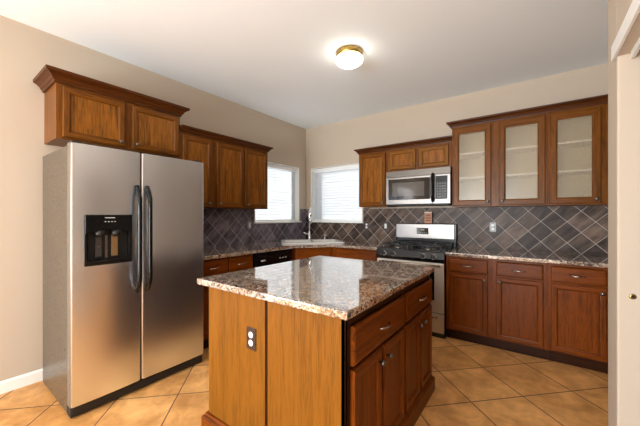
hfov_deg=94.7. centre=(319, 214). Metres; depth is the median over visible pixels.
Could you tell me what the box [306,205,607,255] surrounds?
tile backsplash
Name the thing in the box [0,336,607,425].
floor
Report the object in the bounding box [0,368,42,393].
baseboard
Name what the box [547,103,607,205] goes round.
upper cabinet
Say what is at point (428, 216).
plaque
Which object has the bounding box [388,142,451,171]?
upper cabinet
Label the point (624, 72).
wall
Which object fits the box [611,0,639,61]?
trim
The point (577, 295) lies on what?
base cabinet
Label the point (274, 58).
ceiling
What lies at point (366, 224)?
wall outlet
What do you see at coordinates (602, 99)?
crown molding
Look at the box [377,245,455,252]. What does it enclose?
cooktop
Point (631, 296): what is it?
door knob
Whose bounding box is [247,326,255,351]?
wall outlet
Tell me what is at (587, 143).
shelf
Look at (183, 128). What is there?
crown molding
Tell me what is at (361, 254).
base cabinet
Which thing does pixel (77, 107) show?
upper cabinet
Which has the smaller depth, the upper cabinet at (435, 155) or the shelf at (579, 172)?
the shelf at (579, 172)
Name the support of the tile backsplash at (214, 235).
attached to the wall at (25, 50)
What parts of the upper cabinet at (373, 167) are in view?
door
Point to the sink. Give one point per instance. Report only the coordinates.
(287, 241)
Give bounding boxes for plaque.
[424,212,432,222]
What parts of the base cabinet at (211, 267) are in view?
door, drawer, drawer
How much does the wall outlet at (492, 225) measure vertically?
0.116 m
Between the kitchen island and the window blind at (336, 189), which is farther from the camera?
the window blind at (336, 189)
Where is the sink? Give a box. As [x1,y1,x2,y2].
[281,239,344,243]
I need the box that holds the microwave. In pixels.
[386,167,451,206]
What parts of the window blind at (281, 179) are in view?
rail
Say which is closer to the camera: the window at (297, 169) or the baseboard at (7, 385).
the baseboard at (7, 385)
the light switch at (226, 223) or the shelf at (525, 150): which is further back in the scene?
the light switch at (226, 223)
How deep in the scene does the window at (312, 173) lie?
4.96 m
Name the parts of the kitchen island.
panel, panel, moulding, door, drawer, knob, frame, door, door, drawer, door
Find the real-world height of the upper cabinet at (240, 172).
0.743 m
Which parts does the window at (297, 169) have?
sill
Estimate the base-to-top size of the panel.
1.723 m
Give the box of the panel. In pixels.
[43,146,67,412]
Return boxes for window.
[254,162,301,223]
[311,163,362,222]
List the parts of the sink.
bowl, bowl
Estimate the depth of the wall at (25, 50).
2.30 m
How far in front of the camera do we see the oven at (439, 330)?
3.13 m
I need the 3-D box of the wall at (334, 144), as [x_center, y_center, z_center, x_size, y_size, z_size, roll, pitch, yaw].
[1.703,-0.077,3.703,4.700,2.766,0.160,0,0,36]
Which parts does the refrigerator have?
freezer door, cavity trim, handle, handle, door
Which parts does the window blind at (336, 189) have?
rail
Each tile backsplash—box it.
[203,209,305,247]
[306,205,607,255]
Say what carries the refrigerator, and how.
on the floor
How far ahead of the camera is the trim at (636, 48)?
1.24 m
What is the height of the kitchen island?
0.879 m
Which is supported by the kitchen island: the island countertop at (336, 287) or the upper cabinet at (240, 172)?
the island countertop at (336, 287)
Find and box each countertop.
[197,256,434,320]
[203,238,391,259]
[445,247,607,267]
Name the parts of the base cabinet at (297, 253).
false drawer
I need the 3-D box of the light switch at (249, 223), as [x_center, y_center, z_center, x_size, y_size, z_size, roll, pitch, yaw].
[-0.959,0.138,4.015,0.010,0.116,0.072,0,0,36]
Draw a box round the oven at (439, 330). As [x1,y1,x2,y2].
[378,255,446,338]
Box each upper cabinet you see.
[33,64,189,157]
[177,132,213,207]
[204,140,267,208]
[359,151,394,207]
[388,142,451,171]
[452,113,546,206]
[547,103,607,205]
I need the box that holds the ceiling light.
[336,45,362,68]
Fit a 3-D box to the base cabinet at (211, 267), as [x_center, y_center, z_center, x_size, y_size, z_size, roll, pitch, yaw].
[-1.180,0.866,3.175,0.662,0.880,0.700,0,0,36]
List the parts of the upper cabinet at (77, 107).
door, crown moulding, frame, door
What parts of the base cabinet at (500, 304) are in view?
drawer, door, drawer, door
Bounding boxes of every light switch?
[224,221,228,230]
[247,221,251,228]
[383,222,387,229]
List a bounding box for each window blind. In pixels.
[255,163,295,221]
[313,164,361,220]
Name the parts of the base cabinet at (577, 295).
drawer, door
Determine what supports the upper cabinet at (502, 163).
attached to the wall at (334, 144)
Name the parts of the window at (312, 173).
sill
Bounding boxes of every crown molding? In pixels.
[180,124,272,151]
[354,135,451,154]
[446,94,607,128]
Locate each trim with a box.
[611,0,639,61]
[631,37,639,57]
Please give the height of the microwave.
0.431 m
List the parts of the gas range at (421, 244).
handle, oven door, control panel, backguard panel, storage drawer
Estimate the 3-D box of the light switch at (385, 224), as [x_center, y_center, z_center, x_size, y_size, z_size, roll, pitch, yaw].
[0.924,0.156,4.154,0.072,0.116,0.010,0,0,36]
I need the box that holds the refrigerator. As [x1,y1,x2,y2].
[43,140,202,417]
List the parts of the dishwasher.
door, handle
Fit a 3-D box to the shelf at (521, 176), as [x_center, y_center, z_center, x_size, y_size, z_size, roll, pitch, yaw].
[1.945,-0.413,3.232,0.812,0.018,0.284,0,0,36]
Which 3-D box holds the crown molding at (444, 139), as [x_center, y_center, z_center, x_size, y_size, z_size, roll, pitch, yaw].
[1.076,-0.861,3.823,1.243,0.063,0.381,0,0,36]
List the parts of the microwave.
door, handle, control panel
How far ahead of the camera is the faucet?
4.49 m
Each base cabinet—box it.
[203,254,252,348]
[291,247,335,260]
[336,247,377,260]
[446,256,547,359]
[548,263,607,373]
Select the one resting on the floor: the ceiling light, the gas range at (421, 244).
the gas range at (421, 244)
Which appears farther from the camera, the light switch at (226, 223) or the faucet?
the faucet
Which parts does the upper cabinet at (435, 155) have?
door, door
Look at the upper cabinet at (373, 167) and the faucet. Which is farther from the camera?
the faucet
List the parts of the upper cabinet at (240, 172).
door, door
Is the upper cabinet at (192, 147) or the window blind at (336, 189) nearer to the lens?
the upper cabinet at (192, 147)
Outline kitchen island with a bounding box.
[201,274,434,425]
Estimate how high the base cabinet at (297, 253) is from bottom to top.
0.880 m
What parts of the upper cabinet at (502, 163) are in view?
door, door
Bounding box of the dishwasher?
[253,249,291,267]
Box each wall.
[0,15,305,380]
[306,63,607,255]
[608,0,639,425]
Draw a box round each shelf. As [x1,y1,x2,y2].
[459,145,536,158]
[459,172,536,181]
[558,139,591,148]
[558,168,591,175]
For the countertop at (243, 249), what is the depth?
3.65 m
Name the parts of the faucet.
spout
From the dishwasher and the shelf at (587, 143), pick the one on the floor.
the dishwasher
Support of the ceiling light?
attached to the ceiling
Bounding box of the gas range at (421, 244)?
[377,223,456,338]
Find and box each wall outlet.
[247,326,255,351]
[364,222,368,229]
[489,222,496,231]
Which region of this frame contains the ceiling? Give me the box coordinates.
[0,0,607,128]
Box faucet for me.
[303,208,311,239]
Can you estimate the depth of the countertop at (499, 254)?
2.81 m
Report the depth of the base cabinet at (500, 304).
2.83 m
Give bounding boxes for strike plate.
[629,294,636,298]
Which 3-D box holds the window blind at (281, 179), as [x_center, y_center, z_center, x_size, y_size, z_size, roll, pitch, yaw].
[-0.685,-0.340,4.539,0.066,0.867,0.933,0,0,36]

